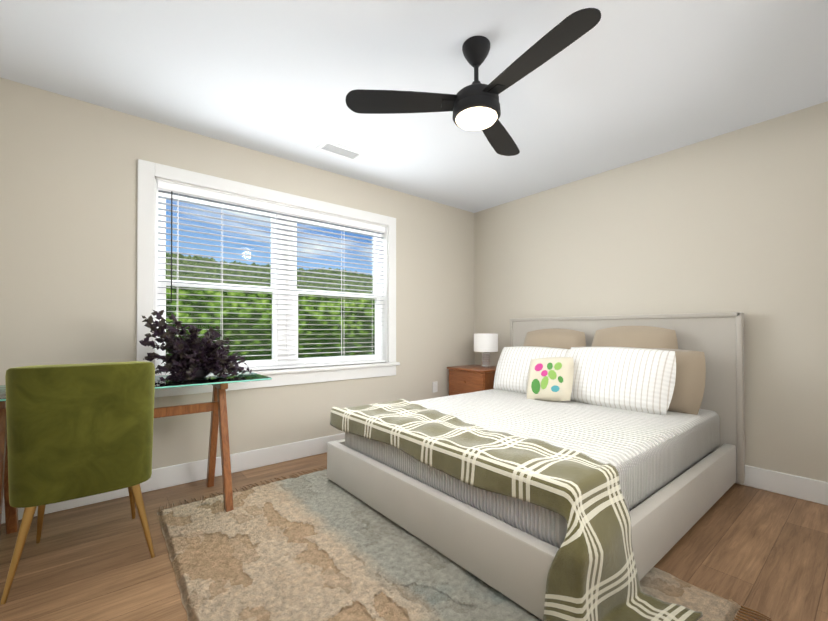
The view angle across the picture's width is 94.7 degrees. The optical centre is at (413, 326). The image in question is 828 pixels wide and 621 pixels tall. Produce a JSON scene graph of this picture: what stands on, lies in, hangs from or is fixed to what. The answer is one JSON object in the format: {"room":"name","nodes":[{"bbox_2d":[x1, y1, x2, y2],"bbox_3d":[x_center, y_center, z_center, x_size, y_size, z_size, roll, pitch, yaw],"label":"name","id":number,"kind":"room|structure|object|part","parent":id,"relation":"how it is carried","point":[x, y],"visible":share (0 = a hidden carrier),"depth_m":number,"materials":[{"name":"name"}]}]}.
{"room":"bedroom","nodes":[
{"label":"bedroom","id":0,"kind":"room"},
{"bbox_2d":[0,77,473,497],"bbox_3d":[-0.897,-0.138,3.297,4.420,2.440,0.160,0,-1,-39],"label":"wall","id":1,"kind":"structure","parent":0,"point":[68,222],"depth_m":2.46,"materials":[{"name":"beige paint"}]},
{"bbox_2d":[1,433,344,523],"bbox_3d":[-0.840,1.012,3.217,4.020,0.138,0.020,0,-1,-39],"label":"baseboard","id":2,"kind":"structure","parent":1,"relation":"attached to","point":[169,476],"depth_m":2.68,"materials":[{"name":"white"}]},
{"bbox_2d":[136,159,399,397],"bbox_3d":[-1.020,-0.304,3.156,2.110,1.550,0.205,0,-1,-39],"label":"window","id":3,"kind":"structure","parent":1,"relation":"in","point":[149,172],"depth_m":3.10,"materials":[{"name":"white wood"}]},
{"bbox_2d":[156,180,384,375],"bbox_3d":[-1.008,-0.320,3.141,1.850,1.314,0.064,0,-1,-39],"label":"window blinds","id":4,"kind":"object","parent":3,"relation":"attached to","point":[178,190],"visible":0.77,"depth_m":3.01,"materials":[{"name":"white plastic"}]},
{"bbox_2d":[433,381,437,392],"bbox_3d":[0.227,0.646,4.095,0.070,0.115,0.008,0,-1,-39],"label":"wall outlet","id":5,"kind":"object","parent":1,"relation":"attached to","point":[435,386],"visible":1,"depth_m":4.09,"materials":[{"name":"white plastic"}]},
{"bbox_2d":[0,452,827,620],"bbox_3d":[0.307,1.130,1.804,4.420,0.120,4.060,0,-1,-39],"label":"floor","id":6,"kind":"structure","parent":0,"point":[764,552],"depth_m":1.76,"materials":[{"name":"brown wood"}]},
{"bbox_2d":[0,361,154,604],"bbox_3d":[-1.547,0.615,1.806,0.503,0.915,0.574,0,-1,-39],"label":"chair","id":7,"kind":"object","parent":6,"relation":"on","point":[75,431],"visible":1,"depth_m":1.60,"materials":[{"name":"fabric"}]},
{"bbox_2d":[0,371,271,535],"bbox_3d":[-1.584,0.690,2.097,1.390,0.765,0.575,0,-1,-39],"label":"desk","id":8,"kind":"object","parent":6,"relation":"on","point":[217,406],"visible":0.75,"depth_m":2.23,"materials":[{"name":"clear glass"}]},
{"bbox_3d":[-1.851,0.695,1.688,0.040,0.748,0.264,0,-1,-39],"label":"leg","id":9,"kind":"part","parent":8,"relation":"part of","materials":[{"name":"brown wood"}]},
{"bbox_3d":[-2.039,0.697,1.919,0.040,0.748,0.264,0,-1,-39],"label":"leg","id":10,"kind":"part","parent":8,"relation":"part of","materials":[{"name":"brown wood"}]},
{"bbox_3d":[-1.584,0.313,2.100,1.390,0.012,0.575,0,-1,-39],"label":"glass","id":11,"kind":"part","parent":8,"relation":"part of","materials":[{"name":"teal"}]},
{"bbox_2d":[139,310,251,381],"bbox_3d":[-1.306,0.103,2.311,0.593,0.409,0.544,0,-1,-39],"label":"plant","id":12,"kind":"object","parent":8,"relation":"on","point":[191,358],"visible":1,"depth_m":2.23,"materials":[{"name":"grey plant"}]},
{"bbox_3d":[-1.317,0.702,2.506,0.040,0.748,0.264,0,-1,-39],"label":"leg","id":13,"kind":"part","parent":8,"relation":"part of","materials":[{"name":"brown wood"}]},
{"bbox_3d":[-1.131,0.689,2.277,0.040,0.726,0.258,0,-1,-39],"label":"leg","id":14,"kind":"part","parent":8,"relation":"part of","materials":[{"name":"brown wood"}]},
{"bbox_2d":[157,466,771,620],"bbox_3d":[-0.112,1.064,1.824,1.661,0.011,2.500,0,-1,-39],"label":"rug","id":15,"kind":"object","parent":6,"relation":"on","point":[317,545],"visible":0.56,"depth_m":1.65,"materials":[{"name":"beige carpet"}]},
{"bbox_2d":[447,364,496,395],"bbox_3d":[0.701,0.762,4.085,0.476,0.656,0.526,0,-1,-39],"label":"nightstand","id":16,"kind":"object","parent":6,"relation":"on","point":[463,379],"visible":0.4,"depth_m":3.93,"materials":[{"name":"brown wood"}]},
{"bbox_2d":[474,334,497,367],"bbox_3d":[0.769,0.252,4.081,0.256,0.360,0.256,0,-1,-39],"label":"lamp","id":17,"kind":"object","parent":16,"relation":"on","point":[485,344],"visible":1,"depth_m":3.98,"materials":[{"name":"white fabric"}]},
{"bbox_3d":[0.769,0.167,4.081,0.256,0.190,0.256,0,-1,-39],"label":"lamp shade","id":18,"kind":"part","parent":17,"relation":"part of","materials":[{"name":"white fabric"}]},
{"bbox_2d":[327,312,744,620],"bbox_3d":[0.781,0.488,2.470,2.411,1.174,2.059,0,-1,-39],"label":"bed","id":19,"kind":"object","parent":6,"relation":"on","point":[588,468],"visible":1,"depth_m":1.99,"materials":[{"name":"fabric"}]},
{"bbox_2d":[330,399,702,620],"bbox_3d":[0.166,0.792,1.961,0.816,0.497,2.048,0,-1,-39],"label":"blanket","id":20,"kind":"object","parent":19,"relation":"on","point":[546,522],"depth_m":1.56,"materials":[{"name":"green fabric"}]},
{"bbox_3d":[0.807,0.706,2.613,2.018,0.269,1.646,0,-1,-39],"label":"mattress","id":21,"kind":"part","parent":19,"relation":"part of","materials":[{"name":"white fabric"}]},
{"bbox_2d":[0,0,827,212],"bbox_3d":[0.307,-1.430,1.825,4.420,0.120,4.060,0,-1,-39],"label":"ceiling","id":22,"kind":"structure","parent":0,"point":[623,83],"depth_m":2.06,"materials":[{"name":"white paint"}]},
{"bbox_2d":[316,140,364,161],"bbox_3d":[-0.565,-1.357,2.945,0.340,0.008,0.170,0,-1,-39],"label":"ceiling vent","id":23,"kind":"object","parent":22,"relation":"in","point":[332,148],"visible":1,"depth_m":2.94,"materials":[{"name":"white metal"}]},
{"bbox_2d":[345,8,600,155],"bbox_3d":[0.400,-1.180,1.802,1.112,0.380,1.050,0,-1,-39],"label":"ceiling fan","id":24,"kind":"object","parent":22,"relation":"hanging from","point":[474,105],"visible":1,"depth_m":1.80,"materials":[{"name":"black metal"}]},
{"bbox_3d":[-0.044,-1.090,1.851,0.575,0.012,0.148,0,-10,-1],"label":"blade","id":25,"kind":"part","parent":24,"relation":"part of","materials":[{"name":"black"}]},
{"bbox_3d":[0.472,-1.087,2.162,0.148,0.012,0.575,11,5,29],"label":"blade","id":26,"kind":"part","parent":24,"relation":"part of","materials":[{"name":"black"}]},
{"bbox_3d":[0.483,-1.092,1.560,0.148,0.012,0.575,-11,5,-31],"label":"blade","id":27,"kind":"part","parent":24,"relation":"part of","materials":[{"name":"black"}]},
{"bbox_2d":[474,101,827,481],"bbox_3d":[1.992,-0.140,3.055,0.160,2.440,3.860,0,-1,-39],"label":"wall","id":28,"kind":"structure","parent":0,"point":[735,221],"depth_m":2.73,"materials":[{"name":"beige paint"}]},
{"bbox_2d":[735,465,827,504],"bbox_3d":[1.859,1.011,3.066,0.020,0.138,3.600,0,-1,-39],"label":"baseboard","id":29,"kind":"structure","parent":28,"relation":"attached to","point":[807,489],"depth_m":2.42,"materials":[{"name":"white"}]},
{"label":"outside","id":30,"kind":"structure","parent":0,"visible":0},
{"bbox_2d":[165,199,374,360],"bbox_3d":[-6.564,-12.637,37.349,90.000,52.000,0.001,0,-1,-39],"label":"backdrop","id":31,"kind":"structure","parent":30,"point":[262,342],"depth_m":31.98,"materials":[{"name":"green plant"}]}
]}

